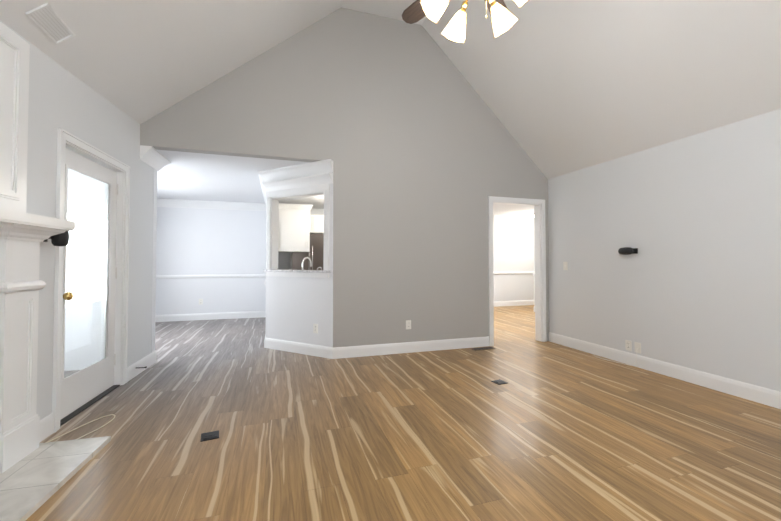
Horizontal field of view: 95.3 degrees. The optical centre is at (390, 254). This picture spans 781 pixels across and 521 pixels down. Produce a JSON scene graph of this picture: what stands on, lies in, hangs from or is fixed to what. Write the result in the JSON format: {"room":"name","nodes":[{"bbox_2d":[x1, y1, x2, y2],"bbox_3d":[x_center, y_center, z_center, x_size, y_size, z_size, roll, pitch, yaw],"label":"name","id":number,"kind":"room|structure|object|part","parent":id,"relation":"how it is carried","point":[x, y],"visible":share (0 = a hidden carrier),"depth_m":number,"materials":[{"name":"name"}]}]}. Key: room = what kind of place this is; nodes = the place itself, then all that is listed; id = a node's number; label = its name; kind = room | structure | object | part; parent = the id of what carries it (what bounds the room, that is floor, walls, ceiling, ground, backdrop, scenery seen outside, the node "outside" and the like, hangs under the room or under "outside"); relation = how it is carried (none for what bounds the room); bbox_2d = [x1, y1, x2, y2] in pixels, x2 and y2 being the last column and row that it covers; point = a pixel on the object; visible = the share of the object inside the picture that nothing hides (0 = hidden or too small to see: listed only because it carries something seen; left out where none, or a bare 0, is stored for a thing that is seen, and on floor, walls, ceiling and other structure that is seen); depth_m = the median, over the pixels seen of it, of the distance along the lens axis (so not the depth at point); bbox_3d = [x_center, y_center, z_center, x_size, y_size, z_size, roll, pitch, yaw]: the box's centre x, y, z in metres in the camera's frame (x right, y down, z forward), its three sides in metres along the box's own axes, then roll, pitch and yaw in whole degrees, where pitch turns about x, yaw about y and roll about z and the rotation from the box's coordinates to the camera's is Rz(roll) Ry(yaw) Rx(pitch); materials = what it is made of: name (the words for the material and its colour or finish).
{"room":"living room","nodes":[
{"label":"living room","id":0,"kind":"room"},
{"bbox_2d":[2,22,153,419],"bbox_3d":[-2.001,-0.354,0.910,0.120,3.100,6.560,0,-1,-14],"label":"wall","id":1,"kind":"structure","parent":0,"point":[60,96],"depth_m":2.64,"materials":[{"name":"white paint"}]},
{"bbox_2d":[43,231,68,245],"bbox_3d":[-2.234,-0.118,2.378,0.139,0.130,0.092,0,-1,-14],"label":"speaker","id":2,"kind":"object","parent":1,"relation":"attached to","point":[61,239],"visible":0.52,"depth_m":2.36,"materials":[{"name":"black plastic"}]},
{"bbox_2d":[60,148,118,419],"bbox_3d":[-2.491,0.218,2.977,0.128,2.018,0.912,0,-1,-14],"label":"door","id":3,"kind":"structure","parent":1,"relation":"in","point":[85,296],"depth_m":2.98,"materials":[{"name":"white"}]},
{"bbox_3d":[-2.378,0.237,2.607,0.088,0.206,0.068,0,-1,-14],"label":"knob","id":4,"kind":"part","parent":3,"relation":"part of","materials":[{"name":"gold metal"}]},
{"bbox_3d":[-2.616,0.188,3.403,0.016,1.728,0.026,0,-1,-14],"label":"glass door hinge","id":5,"kind":"part","parent":3,"relation":"part of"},
{"bbox_2d":[52,128,129,432],"bbox_3d":[-2.506,0.182,2.963,0.144,2.114,1.038,0,-1,-14],"label":"door frame","id":6,"kind":"structure","parent":1,"relation":"attached to","point":[71,142],"depth_m":3.16,"materials":[{"name":"white wood"}]},
{"bbox_2d":[39,350,156,442],"bbox_3d":[-1.985,1.133,1.094,0.015,0.135,6.370,0,-1,-14],"label":"baseboard","id":7,"kind":"structure","parent":1,"relation":"attached to","point":[46,430],"depth_m":3.53,"materials":[{"name":"white wood"}]},
{"bbox_2d":[151,169,158,352],"bbox_3d":[-3.274,0.055,4.001,1.082,2.410,0.120,0,-1,-17],"label":"wall","id":8,"kind":"structure","parent":0,"point":[155,268],"depth_m":4.18,"materials":[{"name":"white paint"}]},
{"bbox_2d":[159,207,262,314],"bbox_3d":[-3.698,0.125,7.337,2.280,2.410,0.120,0,-1,-17],"label":"wall","id":9,"kind":"structure","parent":0,"point":[191,241],"depth_m":7.28,"materials":[{"name":"white paint"}]},
{"bbox_2d":[156,274,265,278],"bbox_3d":[-3.652,0.448,7.268,2.270,0.070,0.026,0,-1,-17],"label":"trim","id":10,"kind":"structure","parent":9,"relation":"attached to","point":[235,276],"depth_m":7.27,"materials":[{"name":"white wood"}]},
{"bbox_2d":[155,300,780,408],"bbox_3d":[1.399,1.226,5.562,10.950,0.135,6.445,0,-1,-17],"label":"baseboard","id":11,"kind":"structure","parent":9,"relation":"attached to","point":[761,395],"depth_m":4.46,"materials":[{"name":"white wood"}]},
{"bbox_2d":[263,211,265,310],"bbox_3d":[-2.107,0.104,6.349,0.120,2.410,2.960,0,-1,-17],"label":"wall","id":12,"kind":"structure","parent":0,"point":[264,212],"depth_m":7.59,"materials":[{"name":"white paint"}]},
{"bbox_2d":[265,183,332,347],"bbox_3d":[-1.181,0.070,4.687,1.167,2.410,0.120,-1,-1,29],"label":"wall","id":13,"kind":"structure","parent":0,"point":[297,308],"depth_m":4.57,"materials":[{"name":"white paint"}]},
{"bbox_2d":[263,269,330,272],"bbox_3d":[-1.182,0.221,4.727,1.140,0.030,0.285,-1,-1,29],"label":"sill","id":14,"kind":"structure","parent":13,"relation":"on","point":[301,271],"depth_m":4.56,"materials":[{"name":"wood"}]},
{"bbox_2d":[266,183,329,277],"bbox_3d":[-1.205,-0.286,4.696,1.110,1.162,0.142,-1,-1,29],"label":"window frame","id":15,"kind":"structure","parent":13,"relation":"attached to","point":[273,198],"depth_m":4.77,"materials":[{"name":"white wood"}]},
{"bbox_2d":[313,324,317,333],"bbox_3d":[-0.939,0.930,4.460,0.072,0.116,0.008,-1,-1,29],"label":"outlet","id":16,"kind":"object","parent":13,"relation":"attached to","point":[315,328],"visible":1,"depth_m":4.46,"materials":[{"name":"white plastic"}]},
{"bbox_2d":[278,208,323,268],"bbox_3d":[-1.331,0.147,8.428,2.610,2.410,0.120,0,-1,-17],"label":"wall","id":17,"kind":"structure","parent":0,"point":[283,260],"depth_m":8.03,"materials":[{"name":"white paint"}]},
{"bbox_2d":[278,203,309,250],"bbox_3d":[-1.879,-0.495,6.855,0.607,0.890,0.357,0,-1,-17],"label":"upper cabinet","id":18,"kind":"object","parent":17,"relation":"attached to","point":[301,235],"depth_m":6.69,"materials":[{"name":"white wood"}]},
{"bbox_2d":[310,215,317,230],"bbox_3d":[-1.924,-0.655,7.864,0.510,0.390,0.627,0,-1,-17],"label":"upper cabinet","id":19,"kind":"object","parent":17,"relation":"attached to","point":[313,218],"depth_m":7.63,"materials":[{"name":"white wood"}]},
{"bbox_2d":[318,215,323,230],"bbox_3d":[-1.543,-0.652,7.984,0.510,0.390,0.627,0,-1,-17],"label":"upper cabinet","id":20,"kind":"object","parent":17,"relation":"attached to","point":[320,217],"depth_m":7.67,"materials":[{"name":"white wood"}]},
{"bbox_2d":[140,8,548,346],"bbox_3d":[-0.114,-0.902,4.618,5.391,4.350,0.120,0,-1,-17],"label":"wall","id":21,"kind":"structure","parent":0,"point":[399,124],"depth_m":4.57,"materials":[{"name":"grey paint"}]},
{"bbox_2d":[140,145,333,210],"bbox_3d":[1.375,-0.983,5.519,10.850,0.269,6.440,0,-1,-17],"label":"crown molding","id":22,"kind":"structure","parent":21,"relation":"attached to","point":[306,174],"depth_m":4.66,"materials":[{"name":"white wood"}]},
{"bbox_2d":[406,320,410,328],"bbox_3d":[0.235,0.913,4.622,0.072,0.116,0.008,0,-1,-17],"label":"outlet","id":23,"kind":"object","parent":21,"relation":"attached to","point":[408,324],"visible":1,"depth_m":4.62,"materials":[{"name":"white plastic"}]},
{"bbox_2d":[488,196,546,345],"bbox_3d":[1.821,0.235,5.193,0.960,2.100,0.143,0,-1,-17],"label":"door frame","id":24,"kind":"structure","parent":21,"relation":"attached to","point":[540,269],"depth_m":5.26,"materials":[{"name":"white wood"}]},
{"bbox_2d":[157,150,533,216],"bbox_3d":[1.735,-1.155,4.378,11.250,0.095,10.100,0,-1,-17],"label":"ceiling","id":25,"kind":"structure","parent":0,"point":[199,176],"depth_m":5.40,"materials":[{"name":"white paint"}]},
{"bbox_2d":[0,0,780,178],"bbox_3d":[0.339,-1.982,1.689,6.060,2.433,5.780,0,-1,-17],"label":"ceiling","id":26,"kind":"structure","parent":0,"point":[562,87],"depth_m":3.39,"materials":[{"name":"white paint"}]},
{"bbox_2d":[26,3,75,43],"bbox_3d":[-2.115,-1.436,2.226,0.130,0.011,0.300,-40,10,-14],"label":"ceiling vent","id":27,"kind":"object","parent":26,"relation":"in","point":[48,8],"visible":1,"depth_m":2.21,"materials":[{"name":"white metal"}]},
{"bbox_2d":[402,0,528,43],"bbox_3d":[0.507,-2.291,2.238,1.276,1.669,1.312,0,-1,-17],"label":"ceiling fan","id":28,"kind":"object","parent":26,"relation":"hanging from","point":[418,10],"visible":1,"depth_m":2.47,"materials":[{"name":"white glass"}]},
{"bbox_3d":[0.261,-1.829,2.603,0.136,0.034,0.470,1,-2,-39],"label":"blade","id":29,"kind":"part","parent":28,"relation":"part of","materials":[{"name":"brown wood"}]},
{"bbox_3d":[0.789,-1.829,2.635,0.136,0.034,0.470,-1,-1,33],"label":"blade","id":30,"kind":"part","parent":28,"relation":"part of","materials":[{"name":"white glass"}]},
{"bbox_2d":[26,305,780,520],"bbox_3d":[0.969,1.308,4.347,12.500,0.080,11.000,0,-1,-17],"label":"floor","id":31,"kind":"structure","parent":0,"point":[550,431],"depth_m":2.36,"materials":[{"name":"laminate"}]},
{"bbox_2d":[0,21,110,520],"bbox_3d":[-2.025,-0.046,1.310,0.870,2.500,2.090,0,-1,-14],"label":"fireplace","id":32,"kind":"object","parent":31,"relation":"on","point":[35,474],"visible":1,"depth_m":2.04,"materials":[{"name":"stone"}]},
{"bbox_2d":[46,414,114,442],"bbox_3d":[-2.132,1.224,2.492,0.167,0.006,0.478,0,-1,5],"label":"cord","id":33,"kind":"object","parent":31,"relation":"on","point":[83,425],"visible":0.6,"depth_m":2.50,"materials":[{"name":"beige"}]},
{"bbox_2d":[60,385,119,425],"bbox_3d":[-2.516,1.233,2.939,0.111,0.010,0.888,0,-1,-14],"label":"threshold","id":34,"kind":"object","parent":31,"relation":"on","point":[67,418],"visible":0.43,"depth_m":2.89,"materials":[{"name":"black metal"}]},
{"bbox_2d":[200,430,218,441],"bbox_3d":[-1.217,1.222,2.401,0.110,0.010,0.110,1,-1,-25],"label":"electrical outlet","id":35,"kind":"object","parent":31,"relation":"on","point":[209,435],"visible":1,"depth_m":2.39,"materials":[{"name":"black metal"}]},
{"bbox_2d":[290,231,313,269],"bbox_3d":[-1.931,0.449,7.779,0.450,1.780,0.700,0,-1,-17],"label":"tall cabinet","id":36,"kind":"object","parent":31,"relation":"on","point":[299,260],"depth_m":7.45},
{"bbox_2d":[314,231,323,269],"bbox_3d":[-1.536,0.452,7.904,0.522,1.780,0.700,0,-1,-17],"label":"refrigerator","id":37,"kind":"object","parent":31,"relation":"on","point":[318,235],"depth_m":7.55,"materials":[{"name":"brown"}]},
{"bbox_2d":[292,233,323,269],"bbox_3d":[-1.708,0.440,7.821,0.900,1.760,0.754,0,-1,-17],"label":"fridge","id":38,"kind":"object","parent":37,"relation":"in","point":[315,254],"depth_m":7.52,"materials":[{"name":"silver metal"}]},
{"bbox_2d":[471,347,495,350],"bbox_3d":[1.253,1.273,4.809,0.320,0.008,0.110,0,-1,-17],"label":"floor vent","id":39,"kind":"object","parent":31,"relation":"in","point":[482,348],"visible":1,"depth_m":4.80,"materials":[{"name":"brown metal"}]},
{"bbox_2d":[491,379,507,384],"bbox_3d":[1.065,1.244,3.477,0.110,0.010,0.110,1,-1,-25],"label":"electrical outlet","id":40,"kind":"object","parent":31,"relation":"on","point":[499,382],"visible":0.98,"depth_m":3.46,"materials":[{"name":"black metal"}]},
{"bbox_2d":[493,215,533,300],"bbox_3d":[2.926,0.170,9.507,5.880,2.410,0.120,0,-1,-17],"label":"wall","id":41,"kind":"structure","parent":0,"point":[513,243],"depth_m":9.56,"materials":[{"name":"white paint"}]},
{"bbox_2d":[493,271,533,273],"bbox_3d":[2.900,0.493,9.416,5.780,0.070,0.026,0,-1,-17],"label":"trim","id":42,"kind":"structure","parent":41,"relation":"attached to","point":[522,272],"depth_m":9.55,"materials":[{"name":"white wood"}]},
{"bbox_2d":[533,218,534,299],"bbox_3d":[4.761,0.155,8.806,2.800,2.410,0.120,0,-1,-17],"label":"wall","id":43,"kind":"structure","parent":0,"point":[533,218],"depth_m":8.44,"materials":[{"name":"white paint"}]},
{"bbox_2d":[548,109,780,391],"bbox_3d":[3.271,0.002,2.625,0.120,2.460,5.680,0,-1,-17],"label":"wall","id":44,"kind":"structure","parent":0,"point":[694,283],"depth_m":3.55,"materials":[{"name":"white paint"}]},
{"bbox_2d":[563,262,567,269],"bbox_3d":[2.451,0.161,4.995,0.015,0.116,0.072,0,-1,-17],"label":"light switch","id":45,"kind":"object","parent":44,"relation":"attached to","point":[565,265],"visible":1,"depth_m":4.99,"materials":[{"name":"white plastic"}]},
{"bbox_2d":[618,247,637,254],"bbox_3d":[2.695,-0.039,4.054,0.118,0.088,0.160,0,-1,-17],"label":"speaker","id":46,"kind":"object","parent":44,"relation":"attached to","point":[626,251],"visible":1,"depth_m":4.01,"materials":[{"name":"black plastic"}]},
{"bbox_2d":[625,340,631,350],"bbox_3d":[2.734,1.047,4.091,0.008,0.116,0.072,0,-1,-17],"label":"outlet","id":47,"kind":"object","parent":44,"relation":"attached to","point":[628,345],"visible":1,"depth_m":4.09,"materials":[{"name":"white plastic"}]},
{"bbox_2d":[634,342,640,353],"bbox_3d":[2.766,1.045,3.985,0.011,0.116,0.072,0,-1,-17],"label":"wall jack","id":48,"kind":"object","parent":44,"relation":"attached to","point":[637,345],"visible":1,"depth_m":3.98,"materials":[{"name":"white plastic"}]}
]}

